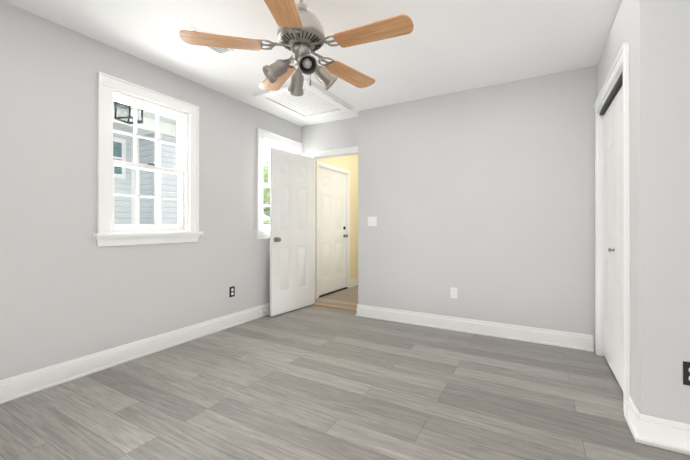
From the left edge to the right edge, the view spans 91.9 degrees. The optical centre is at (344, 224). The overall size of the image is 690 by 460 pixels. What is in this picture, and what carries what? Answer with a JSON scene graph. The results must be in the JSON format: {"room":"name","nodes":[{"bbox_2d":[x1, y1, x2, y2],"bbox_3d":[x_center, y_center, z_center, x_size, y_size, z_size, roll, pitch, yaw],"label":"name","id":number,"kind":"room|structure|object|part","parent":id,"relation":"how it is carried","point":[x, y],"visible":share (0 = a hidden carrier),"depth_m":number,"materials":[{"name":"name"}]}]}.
{"room":"empty bedroom","nodes":[
{"label":"empty bedroom","id":0,"kind":"room"},
{"bbox_2d":[0,0,357,379],"bbox_3d":[-1.245,-0.147,3.918,0.160,2.555,7.490,0,0,30],"label":"wall","id":1,"kind":"structure","parent":0,"point":[70,289],"depth_m":2.53,"materials":[{"name":"grey paint"}]},
{"bbox_2d":[0,303,269,403],"bbox_3d":[-1.784,1.056,2.783,0.030,0.142,4.690,0,0,30],"label":"baseboard","id":2,"kind":"structure","parent":1,"relation":"attached to","point":[21,385],"depth_m":2.66,"materials":[{"name":"white wood"}]},
{"bbox_2d":[93,72,202,246],"bbox_3d":[-1.744,-0.507,2.990,0.218,1.351,0.934,0,0,30],"label":"window","id":3,"kind":"structure","parent":1,"relation":"in","point":[105,234],"depth_m":2.93,"materials":[{"name":"white wood"}]},
{"bbox_3d":[-1.755,-0.514,2.996,0.119,1.129,0.674,0,0,30],"label":"window sash","id":4,"kind":"part","parent":3,"relation":"part of","materials":[{"name":"white wood"}]},
{"bbox_2d":[229,286,234,296],"bbox_3d":[-1.258,0.745,3.722,0.010,0.114,0.070,0,0,30],"label":"outlet","id":5,"kind":"object","parent":1,"relation":"attached to","point":[232,291],"visible":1,"depth_m":3.72,"materials":[{"name":"black plastic"}]},
{"bbox_2d":[255,128,301,238],"bbox_3d":[-0.899,-0.503,4.465,0.218,1.351,0.934,0,0,30],"label":"window","id":6,"kind":"structure","parent":1,"relation":"in","point":[261,232],"depth_m":4.15,"materials":[{"name":"white wood"}]},
{"bbox_3d":[-0.910,-0.510,4.471,0.119,1.129,0.674,0,0,30],"label":"window sash","id":7,"kind":"part","parent":6,"relation":"part of","materials":[{"name":"white wood"}]},
{"bbox_2d":[316,161,349,298],"bbox_3d":[-0.248,0.074,5.640,0.178,2.124,1.058,0,0,30],"label":"door frame","id":8,"kind":"structure","parent":1,"relation":"attached to","point":[331,167],"depth_m":5.67,"materials":[{"name":"white wood"}]},
{"bbox_2d":[319,167,347,294],"bbox_3d":[-0.195,0.099,5.604,0.115,2.030,0.914,0,0,30],"label":"hall door","id":9,"kind":"structure","parent":1,"relation":"in","point":[333,235],"depth_m":5.60,"materials":[{"name":"white paint"}]},
{"bbox_2d":[319,287,347,297],"bbox_3d":[-0.264,1.126,5.646,0.202,0.020,0.910,0,0,30],"label":"trim","id":10,"kind":"structure","parent":1,"relation":"attached to","point":[322,295],"depth_m":5.57,"materials":[{"name":"black metal"}]},
{"bbox_2d":[350,277,357,286],"bbox_3d":[0.348,1.067,6.506,0.028,0.142,1.010,0,0,30],"label":"baseboard","id":11,"kind":"structure","parent":1,"relation":"attached to","point":[353,282],"depth_m":6.14,"materials":[{"name":"white wood"}]},
{"bbox_2d":[2,0,620,126],"bbox_3d":[0.729,-1.488,2.792,4.710,0.120,7.490,0,0,30],"label":"ceiling","id":12,"kind":"structure","parent":0,"point":[443,47],"depth_m":2.57,"materials":[{"name":"white paint"}]},
{"bbox_2d":[187,27,233,55],"bbox_3d":[-1.066,-1.423,2.604,0.140,0.011,0.380,0,0,30],"label":"ceiling vent","id":13,"kind":"object","parent":12,"relation":"in","point":[221,51],"visible":0.25,"depth_m":2.70,"materials":[{"name":"white plastic"}]},
{"bbox_2d":[263,0,337,95],"bbox_3d":[-0.260,-1.126,1.980,0.354,0.608,0.354,0,0,27],"label":"ceiling fan","id":14,"kind":"object","parent":12,"relation":"hanging from","point":[303,59],"visible":0.92,"depth_m":1.92,"materials":[{"name":"silver metal"}]},
{"bbox_2d":[179,30,288,50],"bbox_3d":[-0.621,-1.046,1.901,0.590,0.035,0.156,0,0,-12],"label":"blade","id":15,"kind":"object","parent":14,"relation":"attached to","point":[189,37],"depth_m":1.88,"materials":[{"name":"brown wood"}]},
{"bbox_2d":[259,55,295,90],"bbox_3d":[-0.445,-1.044,2.300,0.156,0.035,0.590,0,0,-30],"label":"blade","id":16,"kind":"object","parent":14,"relation":"attached to","point":[266,84],"depth_m":2.40,"materials":[{"name":"brown wood"}]},
{"bbox_2d":[264,0,314,44],"bbox_3d":[-0.296,-1.046,1.612,0.156,0.035,0.590,0,0,6],"label":"blade","id":17,"kind":"object","parent":14,"relation":"attached to","point":[284,13],"depth_m":1.64,"materials":[{"name":"brown wood"}]},
{"bbox_2d":[317,55,374,87],"bbox_3d":[-0.013,-1.045,2.256,0.156,0.035,0.590,0,0,42],"label":"blade","id":18,"kind":"object","parent":14,"relation":"attached to","point":[346,73],"depth_m":2.28,"materials":[{"name":"brown wood"}]},
{"bbox_2d":[311,14,413,59],"bbox_3d":[0.079,-1.046,1.830,0.590,0.035,0.156,0,0,24],"label":"blade","id":19,"kind":"object","parent":14,"relation":"attached to","point":[402,24],"depth_m":1.79,"materials":[{"name":"brown wood"}]},
{"bbox_2d":[254,79,352,119],"bbox_3d":[-0.452,-1.409,3.837,0.740,0.030,0.930,0,0,30],"label":"attic hatch","id":20,"kind":"object","parent":12,"relation":"attached to","point":[314,100],"visible":1,"depth_m":3.81,"materials":[{"name":"white wood"}]},
{"bbox_2d":[301,117,357,153],"bbox_3d":[-0.062,-0.145,4.566,1.250,2.555,0.110,0,0,30],"label":"wall","id":21,"kind":"structure","parent":0,"point":[337,134],"depth_m":4.58,"materials":[{"name":"grey paint"}]},
{"bbox_2d":[269,147,312,316],"bbox_3d":[-0.710,0.085,4.419,0.177,2.070,0.782,0,0,30],"label":"bedroom door","id":22,"kind":"structure","parent":21,"relation":"in","point":[291,231],"depth_m":4.35,"materials":[{"name":"white paint"}]},
{"bbox_2d":[301,146,357,303],"bbox_3d":[-0.159,0.054,4.606,1.040,2.158,0.152,0,0,30],"label":"door frame","id":23,"kind":"structure","parent":21,"relation":"attached to","point":[347,151],"depth_m":4.71,"materials":[{"name":"white wood"}]},
{"bbox_2d":[312,303,356,310],"bbox_3d":[-0.116,1.128,4.588,0.790,0.009,0.090,0,0,30],"label":"trim","id":24,"kind":"structure","parent":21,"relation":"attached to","point":[339,307],"depth_m":4.60,"materials":[{"name":"brown wood"}]},
{"bbox_2d":[0,285,689,459],"bbox_3d":[0.734,1.152,2.781,4.400,0.050,7.190,0,0,30],"label":"floor","id":25,"kind":"structure","parent":0,"point":[313,382],"depth_m":2.13,"materials":[{"name":"grey wood"}]},
{"bbox_2d":[358,65,596,350],"bbox_3d":[1.766,-0.148,3.410,3.530,2.555,0.280,0,0,30],"label":"wall","id":26,"kind":"structure","parent":0,"point":[481,200],"depth_m":3.43,"materials":[{"name":"grey paint"}]},
{"bbox_2d":[368,217,376,225],"bbox_3d":[0.330,-0.044,4.062,0.116,0.114,0.016,0,0,30],"label":"light switch","id":27,"kind":"object","parent":26,"relation":"attached to","point":[372,221],"visible":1,"depth_m":4.06,"materials":[{"name":"white plastic"}]},
{"bbox_2d":[450,287,456,298],"bbox_3d":[1.169,0.730,3.582,0.070,0.114,0.010,0,0,30],"label":"outlet","id":28,"kind":"object","parent":26,"relation":"attached to","point":[453,292],"visible":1,"depth_m":3.58,"materials":[{"name":"white plastic"}]},
{"bbox_2d":[355,304,593,351],"bbox_3d":[1.175,1.059,3.569,2.400,0.142,0.031,0,0,30],"label":"baseboard","id":29,"kind":"structure","parent":26,"relation":"attached to","point":[578,341],"depth_m":3.42,"materials":[{"name":"white wood"}]},
{"bbox_2d":[597,0,671,419],"bbox_3d":[1.946,-0.151,2.327,0.120,2.555,1.420,0,0,30],"label":"wall","id":30,"kind":"structure","parent":0,"point":[643,27],"depth_m":1.72,"materials":[{"name":"grey paint"}]},
{"bbox_2d":[603,98,615,376],"bbox_3d":[2.093,0.090,2.645,0.071,2.050,0.495,0,0,30],"label":"closet door leaf","id":31,"kind":"structure","parent":30,"relation":"in","point":[609,177],"depth_m":2.62,"materials":[{"name":"white paint"}]},
{"bbox_2d":[594,42,629,417],"bbox_3d":[1.984,0.031,2.418,0.149,2.190,1.176,0,0,30],"label":"door frame","id":32,"kind":"structure","parent":30,"relation":"attached to","point":[618,77],"depth_m":2.19,"materials":[{"name":"white wood"}]},
{"bbox_2d":[615,85,622,390],"bbox_3d":[1.861,0.089,2.203,0.035,2.050,0.495,0,0,30],"label":"closet door leaf","id":33,"kind":"structure","parent":30,"relation":"in","point":[619,215],"depth_m":2.33,"materials":[{"name":"white paint"}]},
{"bbox_2d":[671,0,689,423],"bbox_3d":[2.048,-0.154,1.519,0.860,2.555,0.120,0,0,30],"label":"wall","id":34,"kind":"structure","parent":0,"point":[680,108],"depth_m":1.66,"materials":[{"name":"grey paint"}]},
{"bbox_2d":[628,407,689,454],"bbox_3d":[1.927,1.053,1.503,0.958,0.142,0.031,0,0,30],"label":"baseboard","id":35,"kind":"structure","parent":34,"relation":"attached to","point":[670,435],"depth_m":1.69,"materials":[{"name":"white wood"}]},
{"bbox_2d":[683,361,689,385],"bbox_3d":[1.708,0.734,1.637,0.070,0.114,0.010,0,0,30],"label":"outlet","id":36,"kind":"object","parent":34,"relation":"attached to","point":[686,373],"visible":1,"depth_m":1.65,"materials":[{"name":"black plastic"}]},
{"label":"outside","id":37,"kind":"structure","parent":0,"visible":0},
{"bbox_3d":[-7.118,1.967,7.743,13.840,0.050,24.000,0,0,30],"label":"ground","id":38,"kind":"structure","parent":37,"visible":0},
{"bbox_2d":[113,101,177,223],"bbox_3d":[-5.537,-0.209,3.910,1.200,4.280,10.910,0,0,30],"label":"neighbouring house","id":39,"kind":"structure","parent":38,"relation":"on","point":[126,206],"depth_m":6.74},
{"bbox_3d":[-2.036,-1.630,3.799,1.090,0.080,8.190,0,0,30],"label":"soffit","id":40,"kind":"structure","parent":0,"visible":0},
{"bbox_2d":[113,102,142,123],"bbox_3d":[-2.323,-1.354,3.589,0.198,0.473,0.198,0,0,10],"label":"pendant lantern","id":41,"kind":"object","parent":40,"relation":"hanging from","point":[118,105],"depth_m":3.54,"materials":[{"name":"black metal"}]},
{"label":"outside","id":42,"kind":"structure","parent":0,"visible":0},
{"bbox_2d":[263,160,269,224],"bbox_3d":[-1.799,-0.817,12.655,7.368,4.876,7.167,0,0,30],"label":"foliage","id":43,"kind":"object","parent":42,"point":[266,209],"depth_m":10.79,"materials":[{"name":"green plant"}]}
]}

